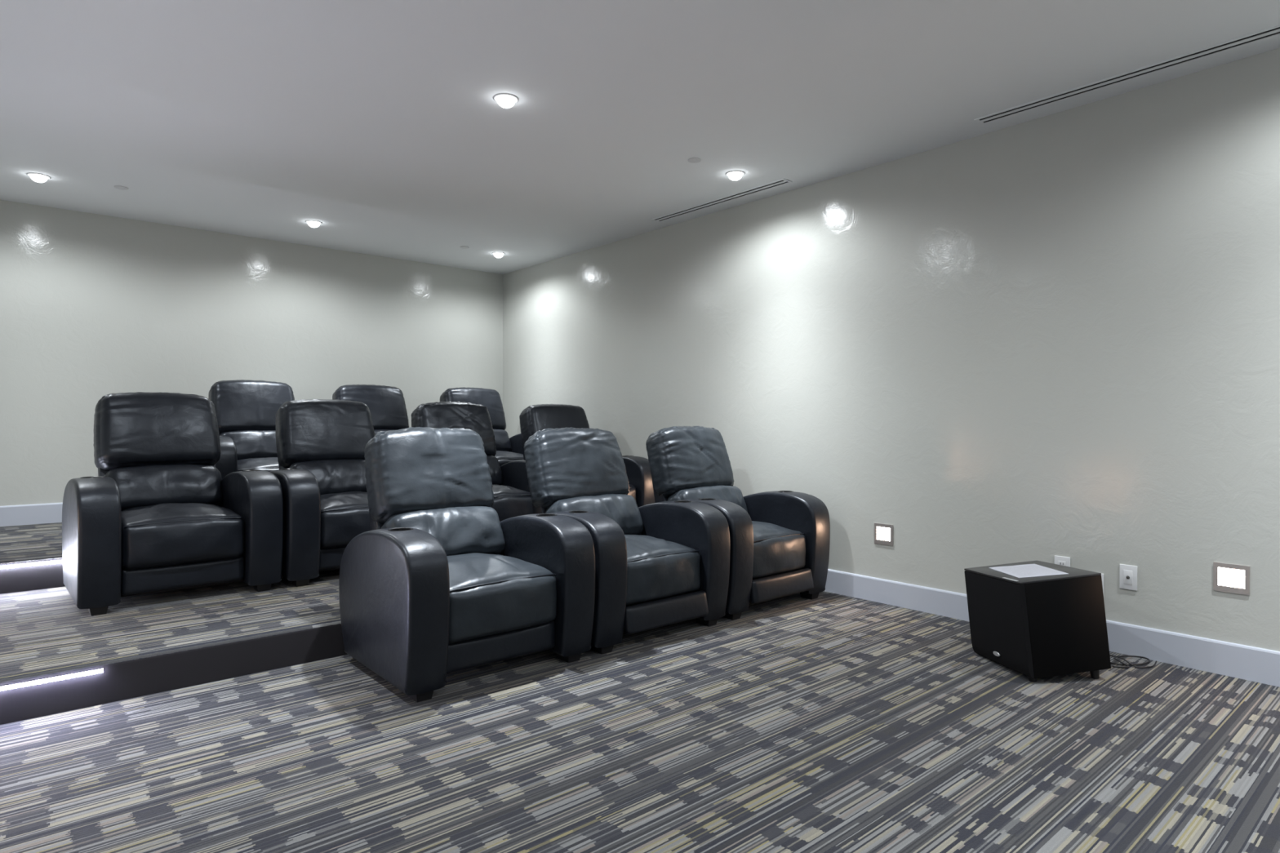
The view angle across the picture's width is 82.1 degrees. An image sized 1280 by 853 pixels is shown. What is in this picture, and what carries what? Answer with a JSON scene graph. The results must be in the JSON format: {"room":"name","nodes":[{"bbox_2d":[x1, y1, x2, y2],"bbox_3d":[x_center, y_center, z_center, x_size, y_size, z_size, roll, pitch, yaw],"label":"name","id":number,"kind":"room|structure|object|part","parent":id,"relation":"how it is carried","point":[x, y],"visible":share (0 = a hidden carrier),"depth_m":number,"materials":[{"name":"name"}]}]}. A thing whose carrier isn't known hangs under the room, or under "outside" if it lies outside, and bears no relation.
{"room":"home theater","nodes":[
{"label":"home theater","id":0,"kind":"room"},
{"bbox_2d":[0,522,65,594],"bbox_3d":[-2.725,0.952,5.641,4.780,0.488,1.690,0,1,-41],"label":"platform","id":1,"kind":"object","parent":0,"point":[33,543],"depth_m":4.10,"materials":[{"name":"carpet"}]},
{"bbox_2d":[0,560,62,568],"bbox_3d":[-3.515,0.754,3.837,1.130,0.016,0.009,0,1,-41],"label":"light strip","id":2,"kind":"object","parent":1,"relation":"attached to","point":[57,561],"visible":0.6,"depth_m":4.00,"materials":[{"name":"white plastic"}]},
{"bbox_2d":[208,379,294,479],"bbox_3d":[-2.820,0.173,5.513,0.901,1.071,0.942,0,1,-41],"label":"recliner","id":3,"kind":"object","parent":1,"relation":"on","point":[246,410],"visible":0.34,"depth_m":5.55,"materials":[{"name":"black leather"}]},
{"bbox_3d":[-3.050,0.369,5.226,0.178,0.608,0.805,0,1,-41],"label":"armrest","id":4,"kind":"part","parent":3,"relation":"part of","materials":[{"name":"black leather"}]},
{"bbox_2d":[218,430,277,460],"bbox_3d":[-2.913,0.167,5.621,0.575,0.290,0.221,0,-25,-41],"label":"lumbar cushion","id":5,"kind":"object","parent":3,"relation":"on","point":[249,444],"depth_m":5.51,"materials":[{"name":"black leather"}]},
{"bbox_3d":[-2.734,0.372,5.414,0.555,0.290,0.642,0,1,-41],"label":"seat","id":6,"kind":"part","parent":3,"relation":"part of","materials":[{"name":"black leather"}]},
{"bbox_2d":[332,384,408,435],"bbox_3d":[-2.123,0.172,6.113,0.901,1.066,0.942,0,1,-41],"label":"recliner","id":7,"kind":"object","parent":1,"relation":"on","point":[386,405],"visible":0.18,"depth_m":6.28,"materials":[{"name":"black leather"}]},
{"bbox_2d":[373,429,393,435],"bbox_3d":[-2.215,0.162,6.220,0.575,0.290,0.225,0,-25,-41],"label":"lumbar cushion","id":8,"kind":"object","parent":7,"relation":"on","point":[375,431],"depth_m":6.20,"materials":[{"name":"black leather"}]},
{"bbox_2d":[440,386,524,466],"bbox_3d":[-1.383,0.166,6.748,0.901,1.070,0.942,0,1,-41],"label":"recliner","id":9,"kind":"object","parent":1,"relation":"on","point":[508,450],"visible":0.26,"depth_m":6.90,"materials":[{"name":"black leather"}]},
{"bbox_2d":[493,429,511,452],"bbox_3d":[-1.476,0.158,6.856,0.575,0.290,0.224,0,-25,-41],"label":"lumbar cushion","id":10,"kind":"object","parent":9,"relation":"on","point":[503,442],"depth_m":6.90,"materials":[{"name":"black leather"}]},
{"bbox_3d":[-1.298,0.364,6.651,0.555,0.291,0.641,0,1,-41],"label":"seat","id":11,"kind":"part","parent":9,"relation":"part of","materials":[{"name":"black leather"}]},
{"bbox_3d":[-1.065,0.358,6.934,0.178,0.608,0.805,0,1,-41],"label":"armrest","id":12,"kind":"part","parent":9,"relation":"part of","materials":[{"name":"black leather"}]},
{"bbox_2d":[0,200,502,506],"bbox_3d":[-3.322,-0.286,6.327,5.080,2.648,0.150,0,1,-41],"label":"wall","id":13,"kind":"structure","parent":0,"point":[93,307],"depth_m":5.93,"materials":[{"name":"paint"}]},
{"bbox_2d":[0,502,62,526],"bbox_3d":[-3.271,0.629,6.273,4.752,0.144,0.014,0,1,-41],"label":"baseboard","id":14,"kind":"structure","parent":13,"relation":"attached to","point":[39,513],"depth_m":5.30,"materials":[{"name":"grey paint"}]},
{"bbox_2d":[0,591,1279,852],"bbox_3d":[1.303,1.169,0.962,5.080,0.150,7.240,0,1,-41],"label":"floor","id":15,"kind":"structure","parent":0,"point":[831,722],"depth_m":2.41,"materials":[{"name":"carpet"}]},
{"bbox_2d":[0,568,347,724],"bbox_3d":[-1.616,1.052,4.353,4.780,0.313,1.710,0,1,-41],"label":"platform","id":16,"kind":"object","parent":15,"relation":"on","point":[147,644],"visible":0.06,"depth_m":3.21,"materials":[{"name":"carpet"}]},
{"bbox_2d":[0,668,103,691],"bbox_3d":[-2.448,0.942,2.502,1.005,0.016,0.009,0,1,-41],"label":"light strip","id":17,"kind":"object","parent":16,"relation":"attached to","point":[100,670],"visible":1,"depth_m":2.72,"materials":[{"name":"white plastic"}]},
{"bbox_2d":[62,391,283,615],"bbox_3d":[-2.600,0.349,4.063,0.908,1.096,0.962,0,1,-42],"label":"recliner","id":18,"kind":"object","parent":16,"relation":"on","point":[158,514],"visible":1,"depth_m":3.93,"materials":[{"name":"black leather"}]},
{"bbox_3d":[-2.817,0.557,3.761,0.178,0.608,0.805,0,1,-42],"label":"armrest","id":19,"kind":"part","parent":18,"relation":"part of","materials":[{"name":"black leather"}]},
{"bbox_3d":[-2.617,0.878,3.544,0.076,0.046,0.100,0,1,-42],"label":"leg","id":20,"kind":"part","parent":18,"relation":"part of","materials":[{"name":"black plastic"}]},
{"bbox_3d":[-2.796,0.361,4.277,0.570,0.908,0.264,0,1,-42],"label":"frame","id":21,"kind":"part","parent":18,"relation":"part of","materials":[{"name":"black leather"}]},
{"bbox_2d":[103,464,223,511],"bbox_3d":[-2.689,0.354,4.161,0.575,0.290,0.224,0,-25,-42],"label":"lumbar cushion","id":22,"kind":"object","parent":18,"relation":"on","point":[140,486],"depth_m":4.09,"materials":[{"name":"black leather"}]},
{"bbox_3d":[-2.505,0.559,3.961,0.555,0.292,0.640,0,1,-42],"label":"seat","id":23,"kind":"part","parent":18,"relation":"part of","materials":[{"name":"black leather"}]},
{"bbox_3d":[-2.278,0.554,4.253,0.178,0.608,0.805,0,1,-42],"label":"armrest","id":24,"kind":"part","parent":18,"relation":"part of","materials":[{"name":"black leather"}]},
{"bbox_3d":[-2.078,0.875,4.037,0.076,0.046,0.100,0,1,-42],"label":"leg","id":25,"kind":"part","parent":18,"relation":"part of","materials":[{"name":"black plastic"}]},
{"bbox_2d":[270,399,374,586],"bbox_3d":[-1.885,0.356,4.665,0.901,1.072,0.942,0,1,-41],"label":"recliner","id":26,"kind":"object","parent":16,"relation":"on","point":[321,444],"visible":0.65,"depth_m":4.61,"materials":[{"name":"black leather"}]},
{"bbox_3d":[-2.115,0.553,4.380,0.178,0.608,0.805,0,1,-41],"label":"armrest","id":27,"kind":"part","parent":26,"relation":"part of","materials":[{"name":"black leather"}]},
{"bbox_3d":[-1.922,0.874,4.157,0.076,0.046,0.100,0,1,-41],"label":"leg","id":28,"kind":"part","parent":26,"relation":"part of","materials":[{"name":"black plastic"}]},
{"bbox_2d":[288,458,367,494],"bbox_3d":[-1.978,0.350,4.773,0.575,0.290,0.223,0,-25,-41],"label":"lumbar cushion","id":29,"kind":"object","parent":26,"relation":"on","point":[332,476],"depth_m":4.69,"materials":[{"name":"black leather"}]},
{"bbox_3d":[-1.800,0.557,4.567,0.555,0.288,0.642,0,1,-41],"label":"seat","id":30,"kind":"part","parent":26,"relation":"part of","materials":[{"name":"black leather"}]},
{"bbox_2d":[411,401,533,521],"bbox_3d":[-1.188,0.351,5.266,0.901,1.075,0.942,0,1,-41],"label":"recliner","id":31,"kind":"object","parent":16,"relation":"on","point":[510,488],"visible":0.34,"depth_m":5.36,"materials":[{"name":"black leather"}]},
{"bbox_2d":[486,455,502,484],"bbox_3d":[-1.280,0.346,5.373,0.575,0.290,0.224,0,-25,-41],"label":"lumbar cushion","id":32,"kind":"object","parent":31,"relation":"on","point":[495,471],"depth_m":5.44,"materials":[{"name":"black leather"}]},
{"bbox_3d":[-1.102,0.551,5.167,0.555,0.293,0.642,0,1,-41],"label":"seat","id":33,"kind":"part","parent":31,"relation":"part of","materials":[{"name":"black leather"}]},
{"bbox_3d":[-0.870,0.546,5.451,0.178,0.608,0.805,0,1,-41],"label":"armrest","id":34,"kind":"part","parent":31,"relation":"part of","materials":[{"name":"black leather"}]},
{"bbox_2d":[519,404,654,507],"bbox_3d":[-0.491,0.350,5.866,0.901,1.070,0.942,0,1,-41],"label":"recliner","id":35,"kind":"object","parent":16,"relation":"on","point":[534,418],"visible":0.22,"depth_m":5.89,"materials":[{"name":"black leather"}]},
{"bbox_3d":[-0.686,0.349,6.093,0.570,0.908,0.264,0,1,-41],"label":"frame","id":36,"kind":"part","parent":35,"relation":"part of","materials":[{"name":"black leather"}]},
{"bbox_3d":[-0.406,0.549,5.768,0.555,0.288,0.640,0,1,-41],"label":"seat","id":37,"kind":"part","parent":35,"relation":"part of","materials":[{"name":"black leather"}]},
{"bbox_3d":[-0.172,0.542,6.051,0.178,0.608,0.805,0,1,-41],"label":"armrest","id":38,"kind":"part","parent":35,"relation":"part of","materials":[{"name":"black leather"}]},
{"bbox_2d":[338,426,595,702],"bbox_3d":[-0.837,0.536,3.413,0.896,1.064,0.942,0,1,-41],"label":"recliner","id":39,"kind":"object","parent":15,"relation":"on","point":[437,586],"visible":1,"depth_m":3.23,"materials":[{"name":"black leather"}]},
{"bbox_3d":[-1.032,0.533,3.640,0.570,0.908,0.264,0,1,-41],"label":"frame","id":40,"kind":"part","parent":39,"relation":"part of","materials":[{"name":"black leather"}]},
{"bbox_3d":[-1.064,0.729,3.129,0.178,0.608,0.805,0,1,-41],"label":"armrest","id":41,"kind":"part","parent":39,"relation":"part of","materials":[{"name":"black leather"}]},
{"bbox_3d":[-0.871,1.050,2.906,0.076,0.046,0.100,0,1,-41],"label":"leg","id":42,"kind":"part","parent":39,"relation":"part of","materials":[{"name":"black plastic"}]},
{"bbox_2d":[380,506,505,555],"bbox_3d":[-0.929,0.526,3.521,0.575,0.290,0.223,0,-25,-41],"label":"lumbar cushion","id":43,"kind":"object","parent":39,"relation":"on","point":[461,531],"depth_m":3.46,"materials":[{"name":"leather"}]},
{"bbox_3d":[-0.750,0.732,3.314,0.555,0.290,0.642,0,1,-41],"label":"seat","id":44,"kind":"part","parent":39,"relation":"part of","materials":[{"name":"leather"}]},
{"bbox_3d":[-0.520,0.726,3.597,0.178,0.608,0.805,0,1,-41],"label":"armrest","id":45,"kind":"part","parent":39,"relation":"part of","materials":[{"name":"black leather"}]},
{"bbox_3d":[-0.326,1.047,3.374,0.076,0.046,0.100,0,1,-41],"label":"leg","id":46,"kind":"part","parent":39,"relation":"part of","materials":[{"name":"black plastic"}]},
{"bbox_2d":[524,426,729,654],"bbox_3d":[-0.153,0.536,4.010,0.896,1.058,0.968,0,1,-41],"label":"recliner","id":47,"kind":"object","parent":15,"relation":"on","point":[660,564],"visible":0.83,"depth_m":3.88,"materials":[{"name":"black leather"}]},
{"bbox_3d":[-0.344,0.529,4.232,0.570,0.908,0.264,0,1,-41],"label":"frame","id":48,"kind":"part","parent":47,"relation":"part of","materials":[{"name":"black leather"}]},
{"bbox_3d":[-0.377,0.725,3.720,0.178,0.608,0.805,0,1,-41],"label":"armrest","id":49,"kind":"part","parent":47,"relation":"part of","materials":[{"name":"black leather"}]},
{"bbox_2d":[545,493,644,535],"bbox_3d":[-0.241,0.522,4.111,0.575,0.290,0.226,0,-25,-41],"label":"lumbar cushion","id":50,"kind":"object","parent":47,"relation":"on","point":[623,508],"depth_m":4.08,"materials":[{"name":"leather"}]},
{"bbox_3d":[-0.183,1.046,3.497,0.076,0.046,0.100,0,1,-41],"label":"leg","id":51,"kind":"part","parent":47,"relation":"part of","materials":[{"name":"black plastic"}]},
{"bbox_3d":[-0.064,0.726,3.907,0.555,0.295,0.640,0,1,-41],"label":"seat","id":52,"kind":"part","parent":47,"relation":"part of","materials":[{"name":"leather"}]},
{"bbox_3d":[0.168,0.722,4.189,0.178,0.608,0.805,0,1,-41],"label":"armrest","id":53,"kind":"part","parent":47,"relation":"part of","materials":[{"name":"black leather"}]},
{"bbox_3d":[0.361,1.043,3.966,0.076,0.046,0.100,0,1,-41],"label":"leg","id":54,"kind":"part","parent":47,"relation":"part of","materials":[{"name":"black plastic"}]},
{"bbox_2d":[645,426,830,620],"bbox_3d":[0.540,0.530,4.599,0.896,1.062,0.958,0,1,-41],"label":"recliner","id":55,"kind":"object","parent":15,"relation":"on","point":[780,540],"visible":0.8,"depth_m":4.50,"materials":[{"name":"black leather"}]},
{"bbox_3d":[0.345,0.525,4.825,0.570,0.908,0.264,0,1,-41],"label":"frame","id":56,"kind":"part","parent":55,"relation":"part of","materials":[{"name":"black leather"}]},
{"bbox_2d":[666,485,747,512],"bbox_3d":[0.448,0.519,4.706,0.575,0.290,0.223,0,-25,-41],"label":"lumbar cushion","id":57,"kind":"object","parent":55,"relation":"on","point":[732,494],"depth_m":4.63,"materials":[{"name":"leather"}]},
{"bbox_3d":[0.313,0.721,4.314,0.178,0.608,0.805,0,1,-41],"label":"armrest","id":58,"kind":"part","parent":55,"relation":"part of","materials":[{"name":"black leather"}]},
{"bbox_3d":[0.507,1.042,4.091,0.076,0.046,0.100,0,1,-41],"label":"leg","id":59,"kind":"part","parent":55,"relation":"part of","materials":[{"name":"black plastic"}]},
{"bbox_3d":[0.626,0.723,4.500,0.555,0.292,0.641,0,1,-41],"label":"seat","id":60,"kind":"part","parent":55,"relation":"part of","materials":[{"name":"leather"}]},
{"bbox_3d":[0.857,0.718,4.782,0.178,0.608,0.805,0,1,-41],"label":"armrest","id":61,"kind":"part","parent":55,"relation":"part of","materials":[{"name":"black leather"}]},
{"bbox_3d":[1.051,1.040,4.559,0.076,0.046,0.100,0,1,-41],"label":"leg","id":62,"kind":"part","parent":55,"relation":"part of","materials":[{"name":"black plastic"}]},
{"bbox_2d":[964,560,1157,682],"bbox_3d":[1.943,0.849,3.326,0.777,0.455,0.456,0,1,-8],"label":"subwoofer","id":63,"kind":"object","parent":15,"relation":"on","point":[1045,626],"visible":1,"depth_m":3.10,"materials":[{"name":"black plastic"}]},
{"bbox_2d":[964,570,1034,679],"bbox_3d":[1.587,0.866,3.264,0.022,0.393,0.407,-5,-2,-8],"label":"grille","id":64,"kind":"object","parent":63,"relation":"attached to","point":[1000,610],"depth_m":3.21,"materials":[{"name":"black fabric"}]},
{"bbox_2d":[988,564,1067,577],"bbox_3d":[1.737,0.646,3.295,0.215,0.030,0.280,0,0,0],"label":"paper sheet","id":65,"kind":"object","parent":63,"relation":"on","point":[1027,570],"visible":1,"depth_m":3.29,"materials":[{"name":"white paper"}]},
{"bbox_3d":[1.746,0.651,3.296,0.378,0.008,0.409,-5,-2,-8],"label":"panel","id":66,"kind":"part","parent":63,"relation":"part of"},
{"bbox_3d":[2.149,1.002,3.345,0.350,0.149,0.192,0,1,6],"label":"power cord","id":67,"kind":"part","parent":63,"relation":"part of","materials":[{"name":"black rubber"}]},
{"bbox_3d":[2.087,1.008,3.393,0.279,0.133,0.447,0,1,-41],"label":"power cord","id":68,"kind":"part","parent":63,"relation":"part of","materials":[{"name":"black rubber"}]},
{"bbox_2d":[0,0,1279,274],"bbox_3d":[0.151,-1.643,2.283,5.080,0.150,10.790,0,1,-41],"label":"ceiling","id":69,"kind":"structure","parent":0,"point":[380,123],"depth_m":3.53,"materials":[{"name":"paint"}]},
{"bbox_2d":[26,172,50,182],"bbox_3d":[-3.826,-1.576,4.673,0.120,0.042,0.120,0,1,-41],"label":"recessed light","id":70,"kind":"object","parent":69,"relation":"in","point":[37,177],"visible":1,"depth_m":4.65,"materials":[{"name":"white paint"}]},
{"bbox_2d":[114,185,128,190],"bbox_3d":[-3.464,-1.595,4.905,0.080,0.006,0.080,0,1,-41],"label":"cover plate","id":71,"kind":"object","parent":69,"relation":"attached to","point":[118,187],"visible":1,"depth_m":4.89,"materials":[{"name":"white paint"}]},
{"bbox_2d":[305,220,322,227],"bbox_3d":[-2.560,-1.583,5.763,0.120,0.042,0.120,0,1,-41],"label":"recessed light","id":72,"kind":"object","parent":69,"relation":"in","point":[314,224],"visible":1,"depth_m":5.73,"materials":[{"name":"white paint"}]},
{"bbox_2d":[492,252,504,257],"bbox_3d":[-1.317,-1.590,6.832,0.120,0.042,0.120,0,1,-41],"label":"recessed light","id":73,"kind":"object","parent":69,"relation":"in","point":[498,255],"visible":1,"depth_m":6.80,"materials":[{"name":"white paint"}]},
{"bbox_2d":[493,93,518,107],"bbox_3d":[-0.645,-1.560,3.538,0.120,0.042,0.120,0,1,-41],"label":"recessed light","id":74,"kind":"object","parent":69,"relation":"in","point":[504,100],"visible":1,"depth_m":3.51,"materials":[{"name":"white paint"}]},
{"bbox_2d":[688,157,701,163],"bbox_3d":[0.324,-1.582,4.366,0.080,0.006,0.080,0,1,-41],"label":"cover plate","id":75,"kind":"object","parent":69,"relation":"attached to","point":[693,160],"visible":1,"depth_m":4.36,"materials":[{"name":"white paint"}]},
{"bbox_2d":[651,178,792,222],"bbox_3d":[0.536,-1.590,5.211,0.092,0.004,1.277,0,1,-41],"label":"ceiling vent","id":76,"kind":"object","parent":69,"relation":"in","point":[783,181],"visible":1,"depth_m":5.14,"materials":[{"name":"metal"}]},
{"bbox_2d":[725,170,745,180],"bbox_3d":[0.598,-1.567,4.608,0.120,0.042,0.120,0,1,-41],"label":"recessed light","id":77,"kind":"object","parent":69,"relation":"in","point":[732,175],"visible":1,"depth_m":4.58,"materials":[{"name":"white paint"}]},
{"bbox_2d":[973,24,1279,124],"bbox_3d":[2.620,-1.565,2.789,0.092,0.004,2.667,0,1,-41],"label":"ceiling vent","id":78,"kind":"object","parent":69,"relation":"in","point":[1271,32],"visible":1,"depth_m":3.26,"materials":[{"name":"metal"}]},
{"bbox_2d":[502,48,1279,651],"bbox_3d":[2.016,-0.254,3.903,0.150,2.648,10.490,0,1,-41],"label":"wall","id":79,"kind":"structure","parent":0,"point":[1042,339],"depth_m":3.91,"materials":[{"name":"paint"}]},
{"bbox_2d":[874,523,893,546],"bbox_3d":[1.468,0.649,4.426,0.006,0.124,0.124,0,1,-41],"label":"step light","id":80,"kind":"object","parent":79,"relation":"attached to","point":[883,533],"visible":1,"depth_m":4.42,"materials":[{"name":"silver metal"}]},
{"bbox_2d":[824,568,1279,687],"bbox_3d":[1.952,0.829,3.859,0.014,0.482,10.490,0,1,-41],"label":"baseboard","id":81,"kind":"structure","parent":79,"relation":"attached to","point":[1252,664],"depth_m":3.41,"materials":[{"name":"grey paint"}]},
{"bbox_2d":[1054,555,1070,567],"bbox_3d":[2.112,0.708,3.675,0.009,0.116,0.072,0,1,-41],"label":"wall plate","id":82,"kind":"object","parent":79,"relation":"attached to","point":[1059,560],"visible":0.43,"depth_m":3.67,"materials":[{"name":"white plastic"}]},
{"bbox_2d":[1057,560,1065,565],"bbox_3d":[2.110,0.687,3.673,0.002,0.028,0.034,0,1,-41],"label":"receptacle","id":83,"kind":"object","parent":82,"relation":"attached to","point":[1060,562],"depth_m":3.67,"materials":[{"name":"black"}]},
{"bbox_2d":[1100,573,1103,593],"bbox_3d":[2.209,0.767,3.563,0.009,0.116,0.072,0,1,-41],"label":"wall plate","id":84,"kind":"object","parent":79,"relation":"attached to","point":[1101,575],"visible":0.16,"depth_m":3.54,"materials":[{"name":"white plastic"}]},
{"bbox_2d":[1119,564,1137,591],"bbox_3d":[2.295,0.711,3.455,0.020,0.116,0.072,0,1,-41],"label":"wall plate","id":85,"kind":"object","parent":79,"relation":"attached to","point":[1127,573],"visible":1,"depth_m":3.46,"materials":[{"name":"white plastic"}]},
{"bbox_2d":[1213,561,1249,595],"bbox_3d":[2.551,0.656,3.168,0.006,0.124,0.124,0,1,-41],"label":"step light","id":86,"kind":"object","parent":79,"relation":"attached to","point":[1228,578],"visible":1,"depth_m":3.17,"materials":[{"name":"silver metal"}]}
]}

